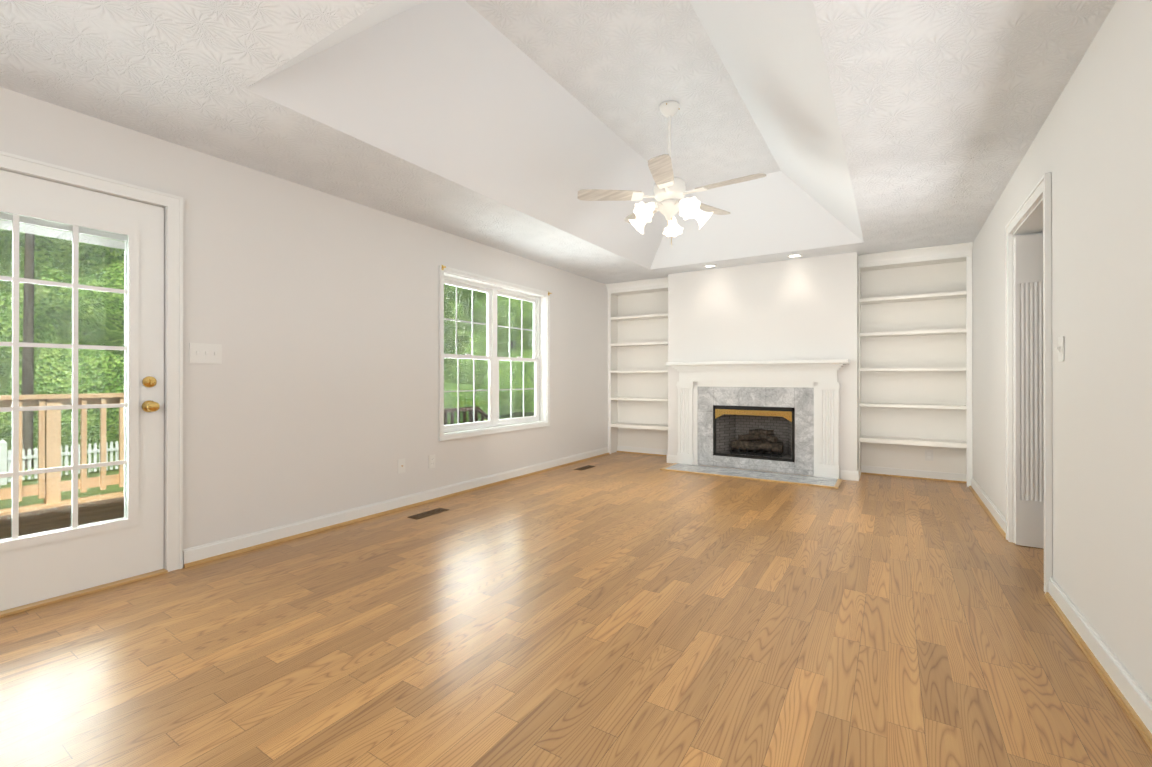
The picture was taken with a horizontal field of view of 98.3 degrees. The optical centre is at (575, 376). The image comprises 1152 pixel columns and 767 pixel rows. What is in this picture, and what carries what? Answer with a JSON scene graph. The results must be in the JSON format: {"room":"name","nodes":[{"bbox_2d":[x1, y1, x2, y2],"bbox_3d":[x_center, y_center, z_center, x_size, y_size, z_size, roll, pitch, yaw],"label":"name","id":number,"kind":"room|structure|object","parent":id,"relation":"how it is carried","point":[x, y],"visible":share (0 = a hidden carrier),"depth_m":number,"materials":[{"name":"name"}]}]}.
{"room":"living room","nodes":[
{"label":"living room","id":0,"kind":"room"},
{"bbox_2d":[0,87,607,548],"bbox_3d":[-1.653,-0.529,3.962,0.150,3.250,8.480,0,0,32],"label":"wall","id":1,"kind":"structure","parent":0,"point":[314,313],"depth_m":3.49,"materials":[{"name":"white paint"}]},
{"bbox_2d":[0,170,163,610],"bbox_3d":[-2.588,0.063,2.423,0.192,2.031,0.929,0,0,32],"label":"entry door","id":2,"kind":"structure","parent":1,"relation":"in","point":[43,565],"depth_m":2.55,"materials":[{"name":"white wood"}]},
{"bbox_2d":[0,151,182,616],"bbox_3d":[-2.603,0.033,2.438,0.178,2.119,1.068,0,0,32],"label":"door frame","id":3,"kind":"structure","parent":1,"relation":"attached to","point":[171,205],"depth_m":2.80,"materials":[{"name":"white wood"}]},
{"bbox_2d":[189,343,221,363],"bbox_3d":[-2.193,-0.139,2.954,0.017,0.118,0.165,0,0,32],"label":"switch plate","id":4,"kind":"object","parent":1,"relation":"attached to","point":[205,353],"visible":1,"depth_m":2.95,"materials":[{"name":"white plastic"}]},
{"bbox_2d":[183,447,609,567],"bbox_3d":[-0.890,1.048,4.988,0.031,0.100,5.060,0,0,32],"label":"baseboard","id":5,"kind":"structure","parent":1,"relation":"attached to","point":[197,555],"depth_m":3.74,"materials":[{"name":"white wood"}]},
{"bbox_2d":[398,458,404,472],"bbox_3d":[-1.444,0.739,4.131,0.017,0.116,0.072,0,0,32],"label":"outlet plate","id":6,"kind":"object","parent":1,"relation":"attached to","point":[401,465],"visible":1,"depth_m":4.13,"materials":[{"name":"white plastic"}]},
{"bbox_2d":[429,454,434,468],"bbox_3d":[-1.273,0.750,4.408,0.009,0.116,0.072,0,0,32],"label":"electrical outlet plate","id":7,"kind":"object","parent":1,"relation":"attached to","point":[431,461],"visible":1,"depth_m":4.40,"materials":[{"name":"white plastic"}]},
{"bbox_2d":[439,265,549,440],"bbox_3d":[-0.833,-0.212,5.226,0.169,1.580,1.695,0,0,32],"label":"double-hung window","id":8,"kind":"structure","parent":1,"relation":"in","point":[492,326],"depth_m":5.22,"materials":[{"name":"white wood"}]},
{"bbox_2d":[0,0,1116,283],"bbox_3d":[0.146,-1.342,2.820,4.115,0.030,8.180,0,0,32],"label":"ceiling","id":9,"kind":"structure","parent":0,"point":[944,108],"depth_m":2.36,"materials":[{"name":"white paint"}]},
{"bbox_2d":[246,0,863,268],"bbox_3d":[0.653,-1.635,3.595,2.280,0.620,4.530,0,0,32],"label":"slopes","id":10,"kind":"object","parent":9,"relation":"attached to","point":[464,93],"visible":0.88,"depth_m":3.13,"materials":[{"name":"white paint"}]},
{"bbox_2d":[703,264,716,267],"bbox_3d":[1.593,-1.314,5.911,0.156,0.008,0.156,0,0,32],"label":"recessed light","id":11,"kind":"object","parent":9,"relation":"in","point":[709,266],"visible":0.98,"depth_m":5.91,"materials":[{"name":"white"}]},
{"bbox_2d":[787,254,801,257],"bbox_3d":[2.378,-1.315,5.412,0.156,0.008,0.156,0,0,32],"label":"recessed light","id":12,"kind":"object","parent":9,"relation":"in","point":[794,255],"visible":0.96,"depth_m":5.41,"materials":[{"name":"white"}]},
{"bbox_2d":[0,452,1151,766],"bbox_3d":[0.737,1.152,2.439,5.815,0.120,8.480,0,0,32],"label":"floor","id":13,"kind":"structure","parent":0,"point":[624,610],"depth_m":2.03,"materials":[{"name":"brown wood"}]},
{"bbox_2d":[408,508,448,518],"bbox_3d":[-1.178,1.092,3.989,0.115,0.006,0.330,0,0,32],"label":"floor vent","id":14,"kind":"object","parent":13,"relation":"in","point":[428,513],"visible":1,"depth_m":3.98,"materials":[{"name":"brown metal"}]},
{"bbox_2d":[574,465,594,469],"bbox_3d":[0.110,1.097,6.014,0.115,0.006,0.330,0,0,32],"label":"floor vent","id":15,"kind":"object","parent":13,"relation":"in","point":[585,467],"visible":1,"depth_m":6.01,"materials":[{"name":"brown metal"}]},
{"bbox_2d":[608,288,667,455],"bbox_3d":[0.955,-0.057,6.983,1.006,2.318,0.278,0,0,32],"label":"bookshelf","id":16,"kind":"object","parent":13,"relation":"on","point":[637,372],"visible":0.69,"depth_m":7.12,"materials":[{"name":"white wood"}]},
{"bbox_2d":[660,359,849,488],"bbox_3d":[2.042,0.459,5.793,2.000,1.282,0.970,0,0,32],"label":"fireplace","id":17,"kind":"object","parent":13,"relation":"on","point":[781,416],"visible":1,"depth_m":5.80,"materials":[{"name":"white wood"}]},
{"bbox_2d":[859,256,972,486],"bbox_3d":[3.586,-0.060,5.310,0.981,2.318,0.278,0,0,32],"label":"bookshelf","id":18,"kind":"object","parent":13,"relation":"on","point":[915,360],"visible":0.88,"depth_m":5.37,"materials":[{"name":"white wood"}]},
{"bbox_2d":[925,449,932,460],"bbox_3d":[3.781,0.839,5.330,0.072,0.116,0.008,0,0,32],"label":"outlet","id":19,"kind":"object","parent":18,"relation":"attached to","point":[928,455],"visible":1,"depth_m":5.33,"materials":[{"name":"white plastic"}]},
{"bbox_2d":[465,0,780,190],"bbox_3d":[0.653,-1.945,3.595,0.980,0.001,3.230,0,0,32],"label":"ceiling","id":20,"kind":"structure","parent":0,"point":[623,70],"depth_m":3.19,"materials":[{"name":"white paint"}]},
{"bbox_2d":[577,101,765,247],"bbox_3d":[0.707,-1.432,3.547,1.231,1.025,1.279,0,0,32],"label":"ceiling fan","id":21,"kind":"object","parent":20,"relation":"hanging from","point":[669,191],"visible":1,"depth_m":3.51,"materials":[{"name":"white metal"}]},
{"bbox_2d":[668,252,858,475],"bbox_3d":[2.214,-0.110,6.046,2.120,2.420,0.509,0,0,32],"label":"wall","id":22,"kind":"structure","parent":0,"point":[802,309],"depth_m":5.71,"materials":[{"name":"white paint"}]},
{"bbox_2d":[605,242,972,293],"bbox_3d":[2.171,-1.256,6.003,4.111,0.123,0.075,0,0,32],"label":"crown molding","id":23,"kind":"structure","parent":22,"relation":"attached to","point":[922,254],"depth_m":5.26,"materials":[{"name":"white wood"}]},
{"bbox_2d":[972,0,1151,699],"bbox_3d":[1.946,-0.534,1.674,0.150,3.250,8.480,0,0,32],"label":"wall","id":24,"kind":"structure","parent":0,"point":[1090,149],"depth_m":1.93,"materials":[{"name":"white paint"}]},
{"bbox_2d":[969,478,1005,538],"bbox_3d":[3.412,1.046,4.146,0.031,0.100,1.865,0,0,32],"label":"baseboard","id":25,"kind":"structure","parent":24,"relation":"attached to","point":[995,515],"depth_m":3.95,"materials":[{"name":"white wood"}]},
{"bbox_2d":[1005,172,1051,593],"bbox_3d":[2.708,0.038,2.871,0.201,2.110,1.040,0,0,32],"label":"door frame","id":26,"kind":"structure","parent":24,"relation":"attached to","point":[1037,219],"depth_m":2.58,"materials":[{"name":"white wood"}]},
{"bbox_2d":[1014,234,1043,548],"bbox_3d":[3.015,0.089,3.163,0.344,2.001,0.050,0,0,32],"label":"door","id":27,"kind":"structure","parent":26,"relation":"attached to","point":[1028,412],"depth_m":3.20,"materials":[{"name":"white wood"}]},
{"bbox_2d":[1057,336,1063,361],"bbox_3d":[2.263,-0.130,2.330,0.017,0.116,0.072,0,0,32],"label":"switch plate","id":28,"kind":"object","parent":24,"relation":"attached to","point":[1060,347],"visible":1,"depth_m":2.33,"materials":[{"name":"white plastic"}]},
{"bbox_2d":[1044,577,1151,749],"bbox_3d":[1.012,1.038,0.373,0.031,0.100,4.986,0,0,32],"label":"baseboard","id":29,"kind":"structure","parent":24,"relation":"attached to","point":[1129,693],"depth_m":1.80,"materials":[{"name":"white wood"}]},
{"label":"outside","id":30,"kind":"structure","parent":0,"visible":0},
{"bbox_2d":[0,412,533,508],"bbox_3d":[-25.568,2.486,22.257,59.849,0.200,100.000,0,0,32],"label":"ground","id":31,"kind":"structure","parent":30,"point":[28,499],"depth_m":11.02,"materials":[{"name":"green plant"}]},
{"bbox_2d":[21,224,34,467],"bbox_3d":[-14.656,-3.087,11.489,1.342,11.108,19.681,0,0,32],"label":"tree","id":32,"kind":"object","parent":31,"relation":"on","point":[29,437],"depth_m":12.90,"materials":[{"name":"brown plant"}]},
{"bbox_2d":[0,223,82,331],"bbox_3d":[-20.771,-7.324,19.985,10.975,19.614,10.635,0,0,32],"label":"tree","id":33,"kind":"object","parent":31,"relation":"on","point":[23,232],"depth_m":15.73,"materials":[{"name":"green plant"}]},
{"bbox_2d":[0,439,118,484],"bbox_3d":[-14.762,1.853,7.430,0.110,1.000,20.682,0,0,32],"label":"picket fence","id":34,"kind":"object","parent":31,"relation":"on","point":[2,453],"depth_m":11.32,"materials":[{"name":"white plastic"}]},
{"bbox_2d":[0,393,123,538],"bbox_3d":[-4.051,1.248,2.977,2.836,2.190,6.950,0,0,32],"label":"deck","id":35,"kind":"object","parent":31,"relation":"on","point":[67,487],"depth_m":4.40,"materials":[{"name":"brown wood"}]},
{"bbox_2d":[0,233,123,341],"bbox_3d":[-14.833,-5.948,16.565,9.218,16.850,7.857,0,0,32],"label":"tree","id":36,"kind":"object","parent":31,"relation":"on","point":[57,272],"depth_m":13.94,"materials":[{"name":"green plant"}]},
{"bbox_2d":[0,230,124,457],"bbox_3d":[-15.627,-5.668,16.046,8.243,17.149,12.341,0,0,32],"label":"tree","id":37,"kind":"object","parent":31,"relation":"on","point":[104,259],"depth_m":13.94,"materials":[{"name":"green plant"}]},
{"bbox_2d":[444,284,461,301],"bbox_3d":[-8.767,-4.856,22.645,8.799,14.695,8.136,0,0,32],"label":"tree","id":38,"kind":"object","parent":31,"relation":"on","point":[447,292],"depth_m":22.35,"materials":[{"name":"green plant"}]},
{"bbox_2d":[444,288,487,384],"bbox_3d":[-7.904,-6.117,26.969,10.383,17.235,9.113,0,0,32],"label":"tree","id":39,"kind":"object","parent":31,"relation":"on","point":[464,351],"depth_m":25.54,"materials":[{"name":"green plant"}]},
{"bbox_2d":[444,407,495,432],"bbox_3d":[-1.642,1.416,7.749,1.800,1.876,3.670,0,0,32],"label":"stair","id":40,"kind":"structure","parent":31,"relation":"on","point":[481,412],"depth_m":7.84,"materials":[{"name":"brown wood"}]},
{"bbox_2d":[461,290,532,330],"bbox_3d":[-6.331,-6.512,30.822,9.705,18.036,8.881,0,0,32],"label":"tree","id":41,"kind":"object","parent":31,"relation":"on","point":[503,310],"depth_m":29.52,"materials":[{"name":"green plant"}]},
{"bbox_2d":[463,289,533,380],"bbox_3d":[-4.582,-6.018,34.972,10.027,17.067,12.542,0,0,32],"label":"tree","id":42,"kind":"object","parent":31,"relation":"on","point":[506,334],"depth_m":30.45,"materials":[{"name":"green plant"}]},
{"bbox_2d":[497,333,532,354],"bbox_3d":[-7.245,-6.994,39.246,14.040,20.139,14.371,0,0,32],"label":"tree","id":43,"kind":"object","parent":31,"relation":"on","point":[530,341],"depth_m":34.76,"materials":[{"name":"green plant"}]},
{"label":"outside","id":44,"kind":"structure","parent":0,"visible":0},
{"bbox_2d":[0,368,533,460],"bbox_3d":[-14.280,1.124,15.700,6.408,4.671,46.684,0,0,32],"label":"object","id":45,"kind":"object","parent":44,"point":[114,422],"depth_m":25.32,"materials":[{"name":"green plant"}]}
]}

